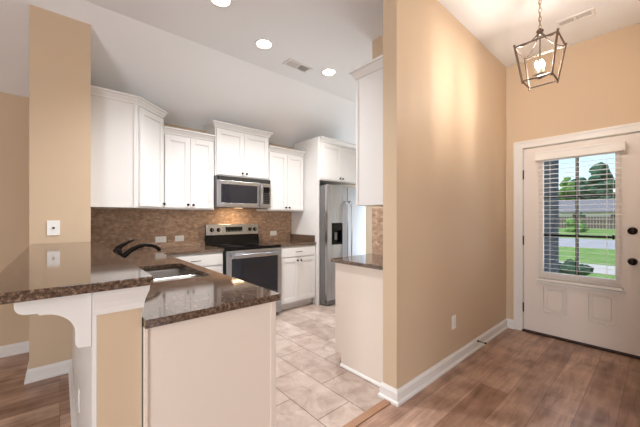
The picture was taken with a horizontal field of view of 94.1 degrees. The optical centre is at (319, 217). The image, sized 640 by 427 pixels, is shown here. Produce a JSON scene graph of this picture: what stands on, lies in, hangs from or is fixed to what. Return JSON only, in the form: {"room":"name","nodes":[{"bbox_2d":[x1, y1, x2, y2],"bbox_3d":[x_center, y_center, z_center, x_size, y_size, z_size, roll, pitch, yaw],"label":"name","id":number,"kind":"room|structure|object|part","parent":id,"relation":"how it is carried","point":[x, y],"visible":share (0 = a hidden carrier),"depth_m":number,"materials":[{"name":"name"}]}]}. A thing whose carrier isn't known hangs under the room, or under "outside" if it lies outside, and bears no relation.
{"room":"kitchen and entryway","nodes":[
{"label":"kitchen and entryway","id":0,"kind":"room"},
{"bbox_2d":[29,4,90,368],"bbox_3d":[-2.356,-0.245,2.715,0.378,3.030,0.749,0,0,-41],"label":"wall column","id":1,"kind":"structure","parent":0,"point":[59,45],"depth_m":2.41,"materials":[{"name":"beige paint"}]},
{"bbox_2d":[24,359,71,384],"bbox_3d":[-2.393,1.220,2.645,0.285,0.100,0.747,0,0,-41],"label":"baseboard","id":2,"kind":"structure","parent":1,"relation":"attached to","point":[59,368],"depth_m":2.36,"materials":[{"name":"white wood"}]},
{"bbox_2d":[47,221,59,234],"bbox_3d":[-2.143,0.080,2.396,0.078,0.118,0.012,0,0,-41],"label":"wall jack","id":3,"kind":"object","parent":1,"relation":"attached to","point":[53,227],"visible":1,"depth_m":2.40,"materials":[{"name":"white plastic"}]},
{"bbox_2d":[97,308,141,426],"bbox_3d":[-1.343,0.752,1.776,0.129,1.036,1.997,0,0,-41],"label":"wall","id":4,"kind":"structure","parent":0,"point":[119,334],"depth_m":1.02,"materials":[{"name":"beige paint"}]},
{"bbox_2d":[68,360,77,426],"bbox_3d":[-1.388,1.220,1.699,0.039,0.100,1.995,0,0,-41],"label":"baseboard","id":5,"kind":"structure","parent":4,"relation":"attached to","point":[73,408],"depth_m":1.99,"materials":[{"name":"white wood"}]},
{"bbox_2d":[0,241,152,304],"bbox_3d":[-1.414,0.218,1.679,0.415,0.031,2.049,0,0,-41],"label":"countertop","id":6,"kind":"structure","parent":4,"relation":"on","point":[49,270],"depth_m":1.09,"materials":[{"name":"brown stone"}]},
{"bbox_2d":[72,293,96,426],"bbox_3d":[-1.397,0.752,1.729,0.012,1.036,1.994,0,0,-41],"label":"panel","id":7,"kind":"object","parent":4,"relation":"attached to","point":[84,359],"visible":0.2,"depth_m":1.13,"materials":[{"name":"white wood"}]},
{"bbox_2d":[14,293,91,347],"bbox_3d":[-0.830,0.326,0.935,0.178,0.184,0.056,0,0,-41],"label":"corbel","id":8,"kind":"object","parent":7,"relation":"attached to","point":[77,309],"visible":0.81,"depth_m":0.94,"materials":[{"name":"white wood"}]},
{"bbox_2d":[78,384,79,411],"bbox_3d":[-1.260,0.940,1.555,0.008,0.118,0.072,0,0,-41],"label":"outlet","id":9,"kind":"object","parent":7,"relation":"attached to","point":[78,384],"visible":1,"depth_m":1.53,"materials":[{"name":"white plastic"}]},
{"bbox_2d":[93,285,149,315],"bbox_3d":[-0.712,0.277,1.063,0.162,0.085,0.141,0,0,-41],"label":"cap","id":10,"kind":"object","parent":4,"relation":"attached to","point":[111,301],"visible":0.73,"depth_m":1.01,"materials":[{"name":"white wood"}]},
{"bbox_2d":[0,92,371,345],"bbox_3d":[-1.797,0.070,3.768,9.450,2.600,0.100,0,0,-41],"label":"wall","id":11,"kind":"structure","parent":0,"point":[14,109],"depth_m":2.78,"materials":[{"name":"beige paint"}]},
{"bbox_2d":[0,341,28,357],"bbox_3d":[-3.987,1.220,1.770,3.320,0.100,0.026,0,0,-41],"label":"baseboard","id":12,"kind":"structure","parent":11,"relation":"attached to","point":[21,347],"depth_m":2.77,"materials":[{"name":"white wood"}]},
{"bbox_2d":[91,85,167,209],"bbox_3d":[-1.978,-0.638,3.108,0.705,1.076,0.655,0,0,-41],"label":"upper cabinet","id":13,"kind":"object","parent":11,"relation":"attached to","point":[127,130],"visible":0.95,"depth_m":2.84,"materials":[{"name":"white wood"}]},
{"bbox_3d":[-1.855,-1.139,3.074,0.280,0.072,0.929,0,0,8],"label":"crown moulding","id":14,"kind":"part","parent":13,"relation":"part of","materials":[{"name":"white wood"}]},
{"bbox_3d":[-1.755,-0.604,3.112,0.019,0.972,0.368,0,0,6],"label":"door","id":15,"kind":"part","parent":13,"relation":"part of","materials":[{"name":"white wood"}]},
{"bbox_2d":[155,236,165,242],"bbox_3d":[-1.911,0.258,3.580,0.120,0.072,0.008,0,0,-41],"label":"outlet","id":16,"kind":"object","parent":11,"relation":"attached to","point":[161,238],"visible":1,"depth_m":3.58,"materials":[{"name":"white plastic"}]},
{"bbox_2d":[175,235,183,240],"bbox_3d":[-1.753,0.255,3.718,0.105,0.070,0.008,0,0,-41],"label":"outlet","id":17,"kind":"object","parent":11,"relation":"attached to","point":[177,238],"visible":1,"depth_m":3.72,"materials":[{"name":"white plastic"}]},
{"bbox_2d":[157,126,214,209],"bbox_3d":[-1.620,-0.558,3.603,0.572,0.916,0.379,0,0,-41],"label":"upper cabinet","id":18,"kind":"object","parent":11,"relation":"attached to","point":[188,155],"visible":0.99,"depth_m":3.47,"materials":[{"name":"white wood"}]},
{"bbox_3d":[-1.624,-0.523,3.401,0.269,0.811,0.019,0,0,-41],"label":"door","id":19,"kind":"part","parent":18,"relation":"part of","materials":[{"name":"white wood"}]},
{"bbox_3d":[-1.513,-0.980,3.481,0.572,0.072,0.046,0,0,-41],"label":"crown moulding","id":20,"kind":"part","parent":18,"relation":"part of","materials":[{"name":"white wood"}]},
{"bbox_3d":[-1.418,-0.523,3.580,0.269,0.811,0.019,0,0,-41],"label":"door","id":21,"kind":"part","parent":18,"relation":"part of","materials":[{"name":"white wood"}]},
{"bbox_2d":[91,208,290,249],"bbox_3d":[-1.463,0.092,3.985,2.637,0.525,0.012,0,0,-41],"label":"backsplash","id":22,"kind":"structure","parent":11,"relation":"attached to","point":[111,228],"depth_m":3.66,"materials":[{"name":"tile"}]},
{"bbox_2d":[203,120,272,179],"bbox_3d":[-1.107,-0.858,4.035,0.852,0.666,0.404,0,0,-41],"label":"upper cabinet","id":23,"kind":"object","parent":11,"relation":"attached to","point":[239,151],"visible":0.96,"depth_m":3.86,"materials":[{"name":"white wood"}]},
{"bbox_3d":[-1.138,-0.824,3.791,0.363,0.561,0.019,0,0,-41],"label":"door","id":24,"kind":"part","parent":23,"relation":"part of","materials":[{"name":"white wood"}]},
{"bbox_3d":[-1.081,-1.155,4.004,0.852,0.072,0.316,0,0,-41],"label":"crown moulding","id":25,"kind":"part","parent":23,"relation":"part of","materials":[{"name":"white wood"}]},
{"bbox_2d":[214,175,270,208],"bbox_3d":[-1.081,-0.328,4.005,0.752,0.392,0.455,0,0,-41],"label":"microwave","id":26,"kind":"object","parent":23,"relation":"attached to","point":[229,192],"visible":1,"depth_m":3.83,"materials":[{"name":"grey metal"}]},
{"bbox_3d":[-1.030,-0.302,3.827,0.595,0.331,0.027,0,0,-41],"label":"door","id":27,"kind":"part","parent":26,"relation":"part of","materials":[{"name":"silver metal"}]},
{"bbox_3d":[-0.787,-0.300,3.994,0.021,0.309,0.050,0,0,-41],"label":"handle","id":28,"kind":"part","parent":26,"relation":"part of","materials":[{"name":"silver metal"}]},
{"bbox_3d":[-0.746,-0.302,4.076,0.154,0.331,0.027,0,0,-41],"label":"control panel","id":29,"kind":"part","parent":26,"relation":"part of","materials":[{"name":"silver metal"}]},
{"bbox_3d":[-0.862,-0.824,4.033,0.363,0.561,0.019,0,0,-41],"label":"door","id":30,"kind":"part","parent":23,"relation":"part of","materials":[{"name":"white wood"}]},
{"bbox_2d":[270,231,276,235],"bbox_3d":[-0.721,0.235,4.619,0.115,0.070,0.008,0,0,-41],"label":"outlet","id":31,"kind":"object","parent":11,"relation":"attached to","point":[271,232],"visible":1,"depth_m":4.62,"materials":[{"name":"white plastic"}]},
{"bbox_2d":[257,145,304,211],"bbox_3d":[-0.587,-0.558,4.505,0.634,0.916,0.379,0,0,-41],"label":"upper cabinet","id":32,"kind":"object","parent":11,"relation":"attached to","point":[285,166],"visible":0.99,"depth_m":4.37,"materials":[{"name":"white wood"}]},
{"bbox_3d":[-0.603,-0.523,4.292,0.300,0.811,0.019,0,0,-41],"label":"door","id":33,"kind":"part","parent":32,"relation":"part of","materials":[{"name":"white wood"}]},
{"bbox_3d":[-0.480,-0.980,4.383,0.634,0.072,0.046,0,0,-41],"label":"crown moulding","id":34,"kind":"part","parent":32,"relation":"part of","materials":[{"name":"white wood"}]},
{"bbox_3d":[-0.374,-0.523,4.492,0.300,0.811,0.019,0,0,-41],"label":"door","id":35,"kind":"part","parent":32,"relation":"part of","materials":[{"name":"white wood"}]},
{"bbox_2d":[0,0,639,147],"bbox_3d":[1.186,-1.496,0.352,9.450,0.828,9.170,0,0,-41],"label":"ceiling","id":36,"kind":"structure","parent":0,"point":[199,62],"depth_m":2.89,"materials":[{"name":"white paint"}]},
{"bbox_2d":[209,0,232,7],"bbox_3d":[-0.801,-1.757,2.400,0.188,0.006,0.188,0,0,-41],"label":"recessed light","id":37,"kind":"object","parent":36,"relation":"in","point":[219,3],"visible":1,"depth_m":2.44,"materials":[{"name":"white"}]},
{"bbox_2d":[255,39,272,49],"bbox_3d":[-0.566,-1.757,3.015,0.188,0.006,0.188,0,0,-41],"label":"recessed light","id":38,"kind":"object","parent":36,"relation":"in","point":[265,44],"visible":1,"depth_m":3.01,"materials":[{"name":"white plastic"}]},
{"bbox_2d":[283,59,312,72],"bbox_3d":[-0.256,-1.756,3.447,0.330,0.008,0.150,0,0,-41],"label":"ceiling vent","id":39,"kind":"object","parent":36,"relation":"in","point":[291,63],"visible":1,"depth_m":3.45,"materials":[{"name":"white metal"}]},
{"bbox_2d":[321,68,336,75],"bbox_3d":[0.108,-1.757,3.594,0.188,0.006,0.188,0,0,-41],"label":"recessed light","id":40,"kind":"object","parent":36,"relation":"in","point":[328,71],"visible":1,"depth_m":3.59,"materials":[{"name":"white"}]},
{"bbox_2d":[513,0,566,90],"bbox_3d":[1.604,-1.370,2.174,0.270,0.779,0.270,0,0,-41],"label":"lantern pendant","id":41,"kind":"object","parent":36,"relation":"hanging from","point":[540,73],"visible":1,"depth_m":2.17,"materials":[{"name":"brown metal"}]},
{"bbox_3d":[1.604,-1.125,2.174,0.270,0.288,0.270,0,0,-41],"label":"frame","id":42,"kind":"part","parent":41,"relation":"part of","materials":[{"name":"brown metal"}]},
{"bbox_3d":[1.604,-1.554,2.174,0.016,0.372,0.016,0,0,4],"label":"chain","id":43,"kind":"part","parent":41,"relation":"part of","materials":[{"name":"gold metal"}]},
{"bbox_2d":[531,60,548,79],"bbox_3d":[1.604,-1.077,2.174,0.104,0.133,0.104,0,0,-41],"label":"bulb","id":44,"kind":"object","parent":41,"relation":"on","point":[539,66],"depth_m":2.17,"materials":[{"name":"white glass"}]},
{"bbox_2d":[555,8,595,27],"bbox_3d":[2.247,-1.756,2.626,0.120,0.008,0.260,0,0,-41],"label":"ceiling vent","id":45,"kind":"object","parent":36,"relation":"in","point":[591,12],"visible":0.98,"depth_m":2.62,"materials":[{"name":"white metal"}]},
{"bbox_2d":[0,328,639,426],"bbox_3d":[0.538,1.320,-0.214,7.530,0.100,8.970,0,0,-41],"label":"floor","id":46,"kind":"structure","parent":0,"point":[518,378],"depth_m":2.18,"materials":[{"name":"brown wood"}]},
{"bbox_2d":[342,399,390,426],"bbox_3d":[0.253,1.276,1.873,2.425,0.028,0.054,0,0,-41],"label":"trim","id":47,"kind":"structure","parent":46,"relation":"on","point":[363,417],"depth_m":1.91,"materials":[{"name":"brown wood"}]},
{"bbox_2d":[521,329,639,359],"bbox_3d":[2.633,1.258,3.043,0.150,0.024,0.950,0,0,-41],"label":"door threshold","id":48,"kind":"structure","parent":46,"relation":"on","point":[524,330],"depth_m":2.96,"materials":[{"name":"brown metal"}]},
{"bbox_2d":[276,303,382,426],"bbox_3d":[0.521,1.320,3.934,5.540,0.100,2.700,0,0,-41],"label":"floor tile","id":49,"kind":"structure","parent":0,"point":[313,389],"depth_m":2.37,"materials":[{"name":"tile"}]},
{"bbox_2d":[170,251,222,273],"bbox_3d":[-1.552,0.829,3.476,0.634,0.881,0.660,0,0,-41],"label":"base cabinet","id":50,"kind":"object","parent":49,"relation":"on","point":[213,261],"visible":0.16,"depth_m":3.33,"materials":[{"name":"white wood"}]},
{"bbox_3d":[-1.362,0.470,3.258,0.604,0.130,0.019,0,0,-41],"label":"drawer","id":51,"kind":"part","parent":50,"relation":"part of","materials":[{"name":"white wood"}]},
{"bbox_3d":[-1.247,0.852,3.358,0.300,0.607,0.019,0,0,-41],"label":"door","id":52,"kind":"part","parent":50,"relation":"part of","materials":[{"name":"white wood"}]},
{"bbox_2d":[142,273,275,426],"bbox_3d":[-1.101,0.829,2.043,0.582,0.881,2.145,0,0,-41],"label":"base cabinet","id":53,"kind":"object","parent":49,"relation":"on","point":[215,370],"visible":0.57,"depth_m":1.21,"materials":[{"name":"white wood"}]},
{"bbox_2d":[112,245,280,328],"bbox_3d":[-1.073,0.371,2.473,1.231,0.030,2.777,0,0,-41],"label":"countertop","id":54,"kind":"structure","parent":53,"relation":"on","point":[167,302],"depth_m":1.44,"materials":[{"name":"brown stone"}]},
{"bbox_2d":[113,238,160,257],"bbox_3d":[-1.170,0.242,1.912,0.277,0.227,0.059,0,0,-41],"label":"kitchen faucet","id":55,"kind":"object","parent":54,"relation":"on","point":[118,249],"visible":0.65,"depth_m":1.88,"materials":[{"name":"black metal"}]},
{"bbox_3d":[-1.225,0.168,1.865,0.112,0.079,0.042,0,0,-41],"label":"lever","id":56,"kind":"part","parent":55,"relation":"part of","materials":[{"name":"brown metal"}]},
{"bbox_3d":[-1.162,0.222,1.919,0.255,0.118,0.034,0,0,-41],"label":"spout","id":57,"kind":"part","parent":55,"relation":"part of","materials":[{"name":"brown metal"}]},
{"bbox_2d":[145,267,202,282],"bbox_3d":[-1.030,0.478,1.975,0.389,0.183,0.682,0,0,-41],"label":"sink","id":58,"kind":"object","parent":54,"relation":"in","point":[177,273],"visible":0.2,"depth_m":2.23,"materials":[{"name":"grey metal"}]},
{"bbox_3d":[-1.129,0.478,2.089,0.389,0.183,0.380,0,0,-41],"label":"bowl","id":59,"kind":"part","parent":58,"relation":"part of","materials":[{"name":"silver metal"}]},
{"bbox_3d":[-0.901,0.478,1.827,0.389,0.183,0.290,0,0,-41],"label":"bowl","id":60,"kind":"part","parent":58,"relation":"part of","materials":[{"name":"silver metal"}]},
{"bbox_2d":[205,224,281,313],"bbox_3d":[-0.992,0.677,3.900,0.763,1.184,0.730,0,0,-41],"label":"range","id":61,"kind":"object","parent":49,"relation":"on","point":[245,258],"visible":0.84,"depth_m":3.80,"materials":[{"name":"silver metal"}]},
{"bbox_3d":[-1.211,0.157,4.152,0.763,0.144,0.062,0,0,-41],"label":"control panel","id":62,"kind":"part","parent":61,"relation":"part of","materials":[{"name":"silver metal"}]},
{"bbox_2d":[207,242,281,249],"bbox_3d":[-1.005,0.356,3.915,0.763,0.016,0.650,0,0,-41],"label":"cooktop","id":63,"kind":"object","parent":61,"relation":"in","point":[225,245],"depth_m":3.79,"materials":[{"name":"black glass"}]},
{"bbox_3d":[-0.794,0.713,3.674,0.751,0.655,0.026,0,0,-41],"label":"oven door","id":64,"kind":"part","parent":61,"relation":"part of","materials":[{"name":"silver metal"}]},
{"bbox_3d":[-0.768,0.435,3.645,0.683,0.025,0.052,0,0,-41],"label":"handle","id":65,"kind":"part","parent":61,"relation":"part of","materials":[{"name":"silver metal"}]},
{"bbox_3d":[-0.799,1.140,3.680,0.751,0.170,0.033,0,0,-41],"label":"storage drawer","id":66,"kind":"part","parent":61,"relation":"part of","materials":[{"name":"silver metal"}]},
{"bbox_2d":[281,244,314,309],"bbox_3d":[-0.495,0.829,4.399,0.634,0.881,0.660,0,0,-41],"label":"base cabinet","id":67,"kind":"object","parent":49,"relation":"on","point":[298,262],"visible":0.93,"depth_m":4.17,"materials":[{"name":"white wood"}]},
{"bbox_2d":[264,234,315,246],"bbox_3d":[-0.498,0.321,4.402,0.630,0.130,0.627,0,0,-41],"label":"countertop","id":68,"kind":"structure","parent":67,"relation":"on","point":[295,239],"depth_m":4.44,"materials":[{"name":"brown stone"}]},
{"bbox_3d":[-0.419,0.852,4.081,0.300,0.607,0.019,0,0,-41],"label":"door","id":69,"kind":"part","parent":67,"relation":"part of","materials":[{"name":"white wood"}]},
{"bbox_3d":[-0.304,0.470,4.181,0.604,0.130,0.019,0,0,-41],"label":"drawer","id":70,"kind":"part","parent":67,"relation":"part of","materials":[{"name":"white wood"}]},
{"bbox_3d":[-0.190,0.852,4.281,0.300,0.607,0.019,0,0,-41],"label":"door","id":71,"kind":"part","parent":67,"relation":"part of","materials":[{"name":"white wood"}]},
{"bbox_2d":[291,136,355,304],"bbox_3d":[0.113,0.039,4.884,0.924,2.460,0.729,0,0,-41],"label":"tall cabinet","id":72,"kind":"object","parent":49,"relation":"on","point":[326,160],"visible":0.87,"depth_m":4.52,"materials":[{"name":"white wood"}]},
{"bbox_3d":[-0.239,0.075,4.610,0.020,2.387,0.679,0,0,-41],"label":"panel","id":73,"kind":"part","parent":72,"relation":"part of","materials":[{"name":"white wood"}]},
{"bbox_3d":[0.165,-0.839,4.498,0.408,0.531,0.019,0,0,-41],"label":"door","id":74,"kind":"part","parent":72,"relation":"part of","materials":[{"name":"white wood"}]},
{"bbox_3d":[0.148,-1.155,4.865,0.896,0.072,0.646,0,0,-41],"label":"crown moulding","id":75,"kind":"part","parent":72,"relation":"part of","materials":[{"name":"white wood"}]},
{"bbox_3d":[0.475,-0.839,4.769,0.408,0.531,0.019,0,0,-41],"label":"door","id":76,"kind":"part","parent":72,"relation":"part of","materials":[{"name":"white wood"}]},
{"bbox_2d":[319,184,364,305],"bbox_3d":[0.180,0.388,4.791,0.830,1.740,0.878,0,0,-41],"label":"refrigerator","id":77,"kind":"object","parent":49,"relation":"on","point":[341,222],"visible":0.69,"depth_m":4.37,"materials":[{"name":"grey metal"}]},
{"bbox_3d":[0.238,0.351,4.397,0.400,1.667,0.061,0,0,-41],"label":"freezer door","id":78,"kind":"part","parent":77,"relation":"part of","materials":[{"name":"silver metal"}]},
{"bbox_3d":[0.399,0.235,4.453,0.027,0.993,0.080,0,0,-41],"label":"handle","id":79,"kind":"part","parent":77,"relation":"part of","materials":[{"name":"silver metal"}]},
{"bbox_3d":[0.467,0.235,4.512,0.027,0.993,0.080,0,0,-41],"label":"handle","id":80,"kind":"part","parent":77,"relation":"part of","materials":[{"name":"silver metal"}]},
{"bbox_3d":[0.553,0.351,4.672,0.424,1.667,0.061,0,0,-41],"label":"fridge door","id":81,"kind":"part","parent":77,"relation":"part of","materials":[{"name":"silver metal"}]},
{"bbox_2d":[335,263,382,386],"bbox_3d":[0.492,0.829,2.582,0.516,0.881,0.630,0,0,-41],"label":"base cabinet","id":82,"kind":"object","parent":49,"relation":"on","point":[358,290],"visible":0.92,"depth_m":2.41,"materials":[{"name":"white wood"}]},
{"bbox_2d":[331,254,382,269],"bbox_3d":[0.493,0.371,2.570,0.530,0.030,0.608,0,0,-41],"label":"countertop","id":83,"kind":"structure","parent":82,"relation":"on","point":[373,261],"depth_m":2.50,"materials":[{"name":"brown stone"}]},
{"bbox_3d":[0.334,1.260,2.382,0.016,0.018,0.480,0,0,-41],"label":"shoe moulding","id":84,"kind":"part","parent":82,"relation":"part of","materials":[{"name":"white wood"}]},
{"bbox_2d":[372,35,382,254],"bbox_3d":[1.148,-0.244,3.124,1.160,3.029,0.584,0,0,-41],"label":"wall","id":85,"kind":"structure","parent":0,"point":[377,44],"depth_m":2.91,"materials":[{"name":"beige paint"}]},
{"bbox_2d":[372,208,382,254],"bbox_3d":[0.708,0.129,2.737,0.012,0.452,0.578,0,0,-41],"label":"backsplash","id":86,"kind":"structure","parent":85,"relation":"attached to","point":[377,213],"depth_m":2.90,"materials":[{"name":"tile"}]},
{"bbox_2d":[383,0,505,388],"bbox_3d":[1.313,-0.244,2.802,2.194,3.029,0.115,0,0,-41],"label":"wall partition","id":87,"kind":"structure","parent":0,"point":[444,91],"depth_m":2.39,"materials":[{"name":"beige paint"}]},
{"bbox_2d":[348,54,382,206],"bbox_3d":[0.562,-0.648,2.476,0.551,1.096,0.379,0,0,-41],"label":"upper cabinet","id":88,"kind":"object","parent":87,"relation":"attached to","point":[368,76],"visible":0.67,"depth_m":2.33,"materials":[{"name":"white wood"}]},
{"bbox_3d":[0.563,-1.159,2.474,0.551,0.072,0.375,0,0,-41],"label":"crown moulding","id":89,"kind":"part","parent":88,"relation":"part of","materials":[{"name":"white wood"}]},
{"bbox_2d":[378,318,513,406],"bbox_3d":[1.320,1.220,2.774,2.226,0.100,0.172,0,0,-40],"label":"baseboard","id":90,"kind":"structure","parent":87,"relation":"attached to","point":[397,397],"depth_m":2.37,"materials":[{"name":"white wood"}]},
{"bbox_2d":[452,314,455,329],"bbox_3d":[1.166,0.906,2.592,0.072,0.118,0.008,0,0,-41],"label":"outlet","id":91,"kind":"object","parent":87,"relation":"attached to","point":[453,316],"visible":1,"depth_m":2.59,"materials":[{"name":"white plastic"}]},
{"bbox_2d":[544,160,558,272],"bbox_3d":[3.029,-0.205,4.072,1.779,3.249,0.050,0,0,-41],"label":"wall","id":92,"kind":"structure","parent":0,"point":[554,209],"depth_m":4.37,"materials":[{"name":"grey brick"}]},
{"bbox_2d":[506,23,639,319],"bbox_3d":[2.655,-0.244,3.041,0.140,3.029,1.289,0,0,-41],"label":"wall","id":93,"kind":"structure","parent":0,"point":[598,86],"depth_m":3.03,"materials":[{"name":"beige paint"}]},
{"bbox_2d":[523,133,639,355],"bbox_3d":[2.583,0.237,3.005,0.105,2.015,0.922,0,0,-41],"label":"door","id":94,"kind":"structure","parent":93,"relation":"in","point":[609,320],"depth_m":2.94,"materials":[{"name":"beige wood"}]},
{"bbox_3d":[2.602,-0.020,3.015,0.034,1.260,0.616,0,0,-41],"label":"glass frame","id":95,"kind":"part","parent":94,"relation":"part of","materials":[{"name":"beige"}]},
{"bbox_3d":[2.826,0.398,2.696,0.063,0.066,0.066,0,0,-41],"label":"knob","id":96,"kind":"part","parent":94,"relation":"part of","materials":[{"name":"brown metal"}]},
{"bbox_2d":[513,122,639,330],"bbox_3d":[2.629,0.204,3.039,0.142,2.129,1.104,0,0,-41],"label":"door frame","id":97,"kind":"structure","parent":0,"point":[518,147],"depth_m":3.36,"materials":[{"name":"white wood"}]},
{"bbox_2d":[535,140,625,293],"bbox_3d":[2.565,-0.002,2.976,0.078,1.400,0.681,0,0,-41],"label":"window blind","id":98,"kind":"object","parent":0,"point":[619,145],"visible":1,"depth_m":2.96,"materials":[{"name":"white plastic"}]},
{"bbox_3d":[2.572,0.671,2.983,0.056,0.053,0.674,0,0,-41],"label":"rail","id":99,"kind":"part","parent":98,"relation":"part of","materials":[{"name":"white plastic"}]},
{"label":"outside","id":100,"kind":"structure","parent":0,"visible":0},
{"bbox_2d":[559,227,614,278],"bbox_3d":[28.373,1.545,31.415,75.929,0.250,90.000,0,0,-41],"label":"lawn","id":101,"kind":"structure","parent":100,"point":[590,253],"depth_m":11.92,"materials":[{"name":"green plant"}]},
{"bbox_2d":[559,176,574,199],"bbox_3d":[45.184,-3.064,54.912,3.785,9.013,3.866,0,0,30],"label":"tree","id":102,"kind":"object","parent":101,"relation":"on","point":[569,190],"visible":0.44,"depth_m":54.05,"materials":[{"name":"green plant"}]},
{"bbox_2d":[559,259,593,275],"bbox_3d":[5.816,1.188,6.856,0.804,0.465,0.720,0,0,-41],"label":"shrub","id":103,"kind":"object","parent":101,"relation":"on","point":[570,262],"visible":0.65,"depth_m":6.64,"materials":[{"name":"green plant"}]},
{"bbox_2d":[564,218,588,231],"bbox_3d":[25.715,0.687,29.935,2.003,1.470,2.053,0,0,-41],"label":"shrub","id":104,"kind":"object","parent":101,"relation":"on","point":[569,220],"visible":0.61,"depth_m":29.70,"materials":[{"name":"green plant"}]},
{"bbox_2d":[566,177,586,199],"bbox_3d":[52.152,-3.392,60.215,5.940,9.670,5.670,0,0,-41],"label":"tree","id":105,"kind":"object","parent":101,"relation":"on","point":[580,178],"visible":0.1,"depth_m":59.48,"materials":[{"name":"green plant"}]},
{"bbox_2d":[559,199,614,227],"bbox_3d":[43.130,-0.705,45.629,8.400,4.250,21.000,0,0,-41],"label":"house","id":106,"kind":"structure","parent":101,"relation":"on","point":[600,210],"depth_m":44.54,"materials":[{"name":"grey"}]},
{"bbox_2d":[559,217,614,228],"bbox_3d":[36.567,0.595,37.243,0.080,1.550,18.000,0,0,-41],"label":"fence","id":107,"kind":"object","parent":101,"relation":"on","point":[588,221],"visible":0.25,"depth_m":38.47,"materials":[{"name":"brown wood"}]},
{"bbox_2d":[579,162,614,199],"bbox_3d":[50.175,-4.332,53.649,6.217,11.558,5.852,0,0,-41],"label":"tree","id":108,"kind":"object","parent":101,"relation":"on","point":[588,189],"visible":0.5,"depth_m":52.48,"materials":[{"name":"green plant"}]},
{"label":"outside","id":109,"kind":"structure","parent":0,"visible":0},
{"bbox_2d":[559,238,614,248],"bbox_3d":[13.772,1.409,18.664,7.700,0.019,90.000,0,0,-41],"label":"road","id":110,"kind":"structure","parent":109,"point":[566,242],"depth_m":16.36,"materials":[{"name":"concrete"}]},
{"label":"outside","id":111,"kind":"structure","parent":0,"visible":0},
{"bbox_2d":[559,261,614,275],"bbox_3d":[5.185,1.412,11.166,1.900,0.014,50.000,0,0,-41],"label":"ground walk","id":112,"kind":"structure","parent":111,"point":[596,270],"depth_m":8.13,"materials":[{"name":"concrete"}]}
]}

